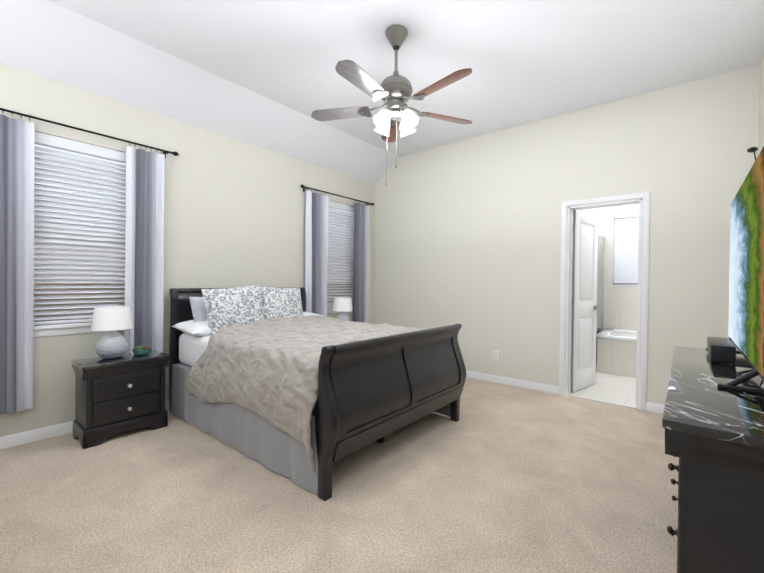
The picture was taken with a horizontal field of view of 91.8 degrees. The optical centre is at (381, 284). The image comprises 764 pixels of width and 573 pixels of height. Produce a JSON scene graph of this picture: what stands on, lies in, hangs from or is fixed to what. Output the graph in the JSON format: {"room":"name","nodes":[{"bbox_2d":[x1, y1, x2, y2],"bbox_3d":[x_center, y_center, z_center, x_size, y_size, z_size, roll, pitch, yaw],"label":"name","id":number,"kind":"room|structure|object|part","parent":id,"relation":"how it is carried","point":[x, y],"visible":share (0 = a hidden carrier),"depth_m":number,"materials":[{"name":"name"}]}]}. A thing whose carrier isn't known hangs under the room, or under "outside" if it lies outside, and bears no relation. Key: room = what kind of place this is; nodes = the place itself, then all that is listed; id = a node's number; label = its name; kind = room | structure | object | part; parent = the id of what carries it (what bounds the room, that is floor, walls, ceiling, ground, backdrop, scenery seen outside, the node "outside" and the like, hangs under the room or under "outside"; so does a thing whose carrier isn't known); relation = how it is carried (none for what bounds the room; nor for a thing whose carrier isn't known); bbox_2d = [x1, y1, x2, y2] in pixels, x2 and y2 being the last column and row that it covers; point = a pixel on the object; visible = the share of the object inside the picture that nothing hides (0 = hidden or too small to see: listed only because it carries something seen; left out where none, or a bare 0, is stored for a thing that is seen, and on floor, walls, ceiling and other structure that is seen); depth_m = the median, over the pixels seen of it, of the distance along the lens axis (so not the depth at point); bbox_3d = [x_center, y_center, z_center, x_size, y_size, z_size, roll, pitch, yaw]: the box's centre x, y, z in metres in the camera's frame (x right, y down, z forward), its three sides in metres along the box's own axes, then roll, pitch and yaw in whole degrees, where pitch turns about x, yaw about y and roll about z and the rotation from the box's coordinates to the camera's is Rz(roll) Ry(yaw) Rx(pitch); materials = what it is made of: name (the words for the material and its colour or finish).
{"room":"bedroom","nodes":[
{"label":"bedroom","id":0,"kind":"room"},
{"bbox_2d":[0,63,374,436],"bbox_3d":[-1.700,-0.415,4.021,0.140,3.200,5.080,1,1,39],"label":"wall","id":1,"kind":"structure","parent":0,"point":[234,212],"depth_m":3.69,"materials":[{"name":"beige paint"}]},
{"bbox_2d":[33,144,125,336],"bbox_3d":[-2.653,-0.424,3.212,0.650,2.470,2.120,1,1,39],"label":"window","id":2,"kind":"structure","parent":1,"relation":"in","point":[58,329],"depth_m":3.01,"materials":[{"name":"white"}]},
{"bbox_2d":[33,131,125,325],"bbox_3d":[-2.447,-0.420,3.043,0.079,1.466,0.912,1,1,39],"label":"window blinds","id":3,"kind":"object","parent":2,"relation":"attached to","point":[51,141],"visible":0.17,"depth_m":3.01,"materials":[{"name":"white plastic"}]},
{"bbox_2d":[0,399,169,448],"bbox_3d":[-1.657,1.143,3.985,0.014,0.085,4.800,1,1,39],"label":"baseboard","id":4,"kind":"structure","parent":1,"relation":"attached to","point":[12,440],"depth_m":2.81,"materials":[{"name":"white"}]},
{"bbox_2d":[0,108,179,414],"bbox_3d":[-2.397,-0.164,2.988,0.094,2.177,1.428,1,1,39],"label":"curtains","id":5,"kind":"object","parent":1,"relation":"attached to","point":[144,251],"visible":0.96,"depth_m":2.74,"materials":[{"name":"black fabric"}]},
{"bbox_3d":[-2.682,-0.132,2.616,0.057,2.114,0.328,1,1,39],"label":"panel","id":6,"kind":"part","parent":5,"relation":"part of","materials":[{"name":"fabric"}]},
{"bbox_3d":[-2.114,-0.132,3.305,0.057,2.114,0.301,1,1,39],"label":"panel","id":7,"kind":"part","parent":5,"relation":"part of","materials":[{"name":"fabric"}]},
{"bbox_2d":[300,184,373,322],"bbox_3d":[-0.596,-0.163,5.188,0.093,2.177,1.433,1,1,39],"label":"curtains","id":8,"kind":"object","parent":1,"relation":"attached to","point":[316,243],"visible":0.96,"depth_m":4.96,"materials":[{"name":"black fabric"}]},
{"bbox_3d":[-0.856,-0.131,4.845,0.058,2.114,0.365,1,1,39],"label":"panel","id":9,"kind":"part","parent":8,"relation":"part of","materials":[{"name":"fabric"}]},
{"bbox_3d":[-0.300,-0.131,5.523,0.059,2.114,0.388,1,1,39],"label":"panel","id":10,"kind":"part","parent":8,"relation":"part of","materials":[{"name":"fabric"}]},
{"bbox_2d":[327,207,354,312],"bbox_3d":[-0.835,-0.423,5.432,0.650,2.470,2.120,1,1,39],"label":"window","id":11,"kind":"structure","parent":1,"relation":"in","point":[329,309],"depth_m":5.34,"materials":[{"name":"white plastic"}]},
{"bbox_2d":[327,200,354,306],"bbox_3d":[-0.629,-0.419,5.263,0.079,1.466,0.912,1,1,39],"label":"window blinds","id":12,"kind":"object","parent":11,"relation":"attached to","point":[341,242],"visible":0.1,"depth_m":5.31,"materials":[{"name":"white plastic"}]},
{"bbox_2d":[0,377,678,572],"bbox_3d":[-0.060,1.264,2.587,4.540,0.100,4.940,1,1,39],"label":"floor carpet","id":13,"kind":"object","parent":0,"point":[499,478],"visible":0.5,"depth_m":2.08,"materials":[{"name":"beige carpet"}]},
{"bbox_2d":[71,350,169,448],"bbox_3d":[-2.081,0.889,2.976,0.359,0.600,0.586,1,1,39],"label":"nightstand","id":14,"kind":"object","parent":13,"relation":"on","point":[125,392],"visible":1,"depth_m":2.85,"materials":[{"name":"black wood"}]},
{"bbox_2d":[91,306,132,358],"bbox_3d":[-2.152,0.385,2.957,0.268,0.405,0.268,1,1,39],"label":"table lamp","id":15,"kind":"object","parent":14,"relation":"on","point":[112,343],"visible":1,"depth_m":2.88,"materials":[{"name":"ceramic"}]},
{"bbox_2d":[132,345,150,355],"bbox_3d":[-1.994,0.550,3.075,0.136,0.077,0.136,1,1,39],"label":"succulent bowl","id":16,"kind":"object","parent":14,"relation":"on","point":[141,350],"visible":1,"depth_m":3.04,"materials":[{"name":"teal ceramic"}]},
{"bbox_2d":[169,285,465,500],"bbox_3d":[-0.650,0.607,3.345,2.266,1.188,1.703,1,1,39],"label":"bed","id":17,"kind":"object","parent":13,"relation":"on","point":[282,381],"visible":1,"depth_m":2.62,"materials":[{"name":"black wood"}]},
{"bbox_2d":[172,320,210,336],"bbox_3d":[-1.513,0.395,3.493,0.439,0.160,0.720,1,1,39],"label":"pillow","id":18,"kind":"object","parent":17,"relation":"on","point":[191,328],"depth_m":3.21,"materials":[{"name":"white fabric"}]},
{"bbox_2d":[189,297,207,333],"bbox_3d":[-1.492,0.316,3.546,0.202,0.405,0.640,1,1,39],"label":"pillow","id":19,"kind":"object","parent":17,"relation":"on","point":[198,308],"depth_m":3.33,"materials":[{"name":"grey fabric"}]},
{"bbox_3d":[-0.642,0.711,3.368,1.975,0.510,1.520,1,1,39],"label":"mattress","id":20,"kind":"part","parent":17,"relation":"part of","materials":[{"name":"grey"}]},
{"bbox_2d":[185,315,429,472],"bbox_3d":[-0.535,0.700,3.252,1.706,0.734,1.704,1,1,39],"label":"comforter","id":21,"kind":"object","parent":17,"relation":"on","point":[256,378],"depth_m":2.59,"materials":[{"name":"beige fabric"}]},
{"bbox_2d":[303,312,322,315],"bbox_3d":[-0.972,0.396,4.154,0.439,0.160,0.720,1,1,39],"label":"pillow","id":22,"kind":"object","parent":17,"relation":"on","point":[304,313],"depth_m":4.17,"materials":[{"name":"white fabric"}]},
{"bbox_2d":[662,346,763,572],"bbox_3d":[1.432,0.804,1.448,0.490,0.870,1.536,1,1,39],"label":"dresser","id":23,"kind":"object","parent":13,"relation":"on","point":[714,438],"visible":1,"depth_m":0.99,"materials":[{"name":"black wood"}]},
{"bbox_2d":[707,337,735,363],"bbox_3d":[1.698,0.327,1.858,0.087,0.081,0.361,1,1,39],"label":"cable box","id":24,"kind":"object","parent":23,"relation":"on","point":[721,350],"visible":1,"depth_m":1.73,"materials":[{"name":"black plastic"}]},
{"bbox_2d":[706,146,763,393],"bbox_3d":[1.587,-0.077,1.601,0.240,0.890,1.220,1,1,39],"label":"tv","id":25,"kind":"object","parent":23,"relation":"on","point":[746,307],"visible":0.96,"depth_m":1.41,"materials":[{"name":"black plastic"}]},
{"bbox_3d":[-0.542,0.890,4.856,0.359,0.600,0.586,1,1,39],"label":"nightstand","id":26,"kind":"object","parent":13,"relation":"on","visible":0},
{"bbox_2d":[333,298,352,320],"bbox_3d":[-0.524,0.386,4.945,0.268,0.405,0.268,1,1,39],"label":"table lamp","id":27,"kind":"object","parent":26,"relation":"on","point":[342,306],"visible":0.6,"depth_m":4.85,"materials":[{"name":"fabric"}]},
{"bbox_2d":[0,0,763,183],"bbox_3d":[0.016,-1.766,2.616,4.260,0.440,4.800,1,1,39],"label":"ceiling","id":28,"kind":"structure","parent":0,"point":[262,74],"depth_m":3.01,"materials":[{"name":"white paint"}]},
{"bbox_2d":[311,25,471,185],"bbox_3d":[0.099,-1.310,2.731,1.292,1.149,1.282,1,1,39],"label":"ceiling fan","id":29,"kind":"object","parent":28,"relation":"hanging from","point":[394,91],"visible":1,"depth_m":2.71,"materials":[{"name":"silver metal"}]},
{"bbox_2d":[373,64,759,404],"bbox_3d":[1.621,-0.385,4.494,4.400,3.200,0.140,1,1,39],"label":"wall","id":30,"kind":"structure","parent":0,"point":[467,234],"depth_m":4.18,"materials":[{"name":"beige paint"}]},
{"bbox_2d":[493,350,498,359],"bbox_3d":[1.406,0.873,4.574,0.072,0.115,0.008,1,1,39],"label":"outlet","id":31,"kind":"object","parent":30,"relation":"attached to","point":[496,354],"visible":1,"depth_m":4.57,"materials":[{"name":"white plastic"}]},
{"bbox_2d":[466,370,558,393],"bbox_3d":[0.921,1.162,4.967,2.700,0.085,0.014,1,1,39],"label":"baseboard","id":32,"kind":"structure","parent":30,"relation":"attached to","point":[476,375],"depth_m":4.42,"materials":[{"name":"white"}]},
{"bbox_2d":[570,210,599,391],"bbox_3d":[2.392,0.193,4.340,0.208,2.040,0.619,1,1,39],"label":"door","id":33,"kind":"structure","parent":30,"relation":"in","point":[584,297],"depth_m":4.30,"materials":[{"name":"white wood"}]},
{"bbox_2d":[559,192,649,410],"bbox_3d":[2.331,0.162,3.913,0.794,2.132,0.176,1,1,39],"label":"trim","id":34,"kind":"structure","parent":30,"relation":"attached to","point":[642,199],"depth_m":3.77,"materials":[{"name":"white wood"}]},
{"bbox_2d":[646,402,664,413],"bbox_3d":[2.852,1.195,3.386,0.710,0.085,0.014,1,1,39],"label":"baseboard","id":35,"kind":"structure","parent":30,"relation":"attached to","point":[652,407],"depth_m":3.56,"materials":[{"name":"white"}]},
{"bbox_2d":[567,357,636,408],"bbox_3d":[3.070,1.276,4.800,2.500,0.104,2.450,1,1,39],"label":"floor","id":36,"kind":"structure","parent":0,"point":[615,389],"depth_m":4.25,"materials":[{"name":"tile"}]},
{"bbox_2d":[596,234,604,370],"bbox_3d":[3.179,0.241,5.464,0.100,1.955,1.055,1,1,39],"label":"glass panel","id":37,"kind":"object","parent":36,"relation":"on","point":[600,281],"visible":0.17,"depth_m":5.61,"materials":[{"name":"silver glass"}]},
{"bbox_2d":[596,328,636,376],"bbox_3d":[3.851,0.901,5.005,1.558,0.657,0.916,1,1,39],"label":"bathtub","id":38,"kind":"object","parent":36,"relation":"on","point":[616,351],"visible":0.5,"depth_m":5.02,"materials":[{"name":"tile"}]},
{"bbox_2d":[570,204,638,356],"bbox_3d":[3.130,-0.147,4.842,2.700,2.750,2.310,1,1,39],"label":"wall","id":39,"kind":"structure","parent":0,"point":[601,213],"depth_m":5.86,"materials":[{"name":"beige paint"}]},
{"bbox_2d":[603,215,637,330],"bbox_3d":[4.139,0.085,5.370,1.600,2.300,0.011,1,1,39],"label":"wall tile","id":40,"kind":"structure","parent":39,"relation":"attached to","point":[620,307],"depth_m":5.79,"materials":[{"name":"beige tile"}]},
{"bbox_2d":[612,214,638,285],"bbox_3d":[4.009,-0.529,5.640,1.200,1.480,0.280,1,1,39],"label":"window","id":41,"kind":"structure","parent":39,"relation":"attached to","point":[626,229],"depth_m":5.71,"materials":[{"name":"white glass"}]},
{"bbox_2d":[758,53,763,154],"bbox_3d":[1.660,-0.356,1.180,0.140,3.200,4.940,1,1,39],"label":"wall","id":42,"kind":"structure","parent":0,"point":[761,119],"depth_m":3.02,"materials":[{"name":"beige paint"}]}
]}

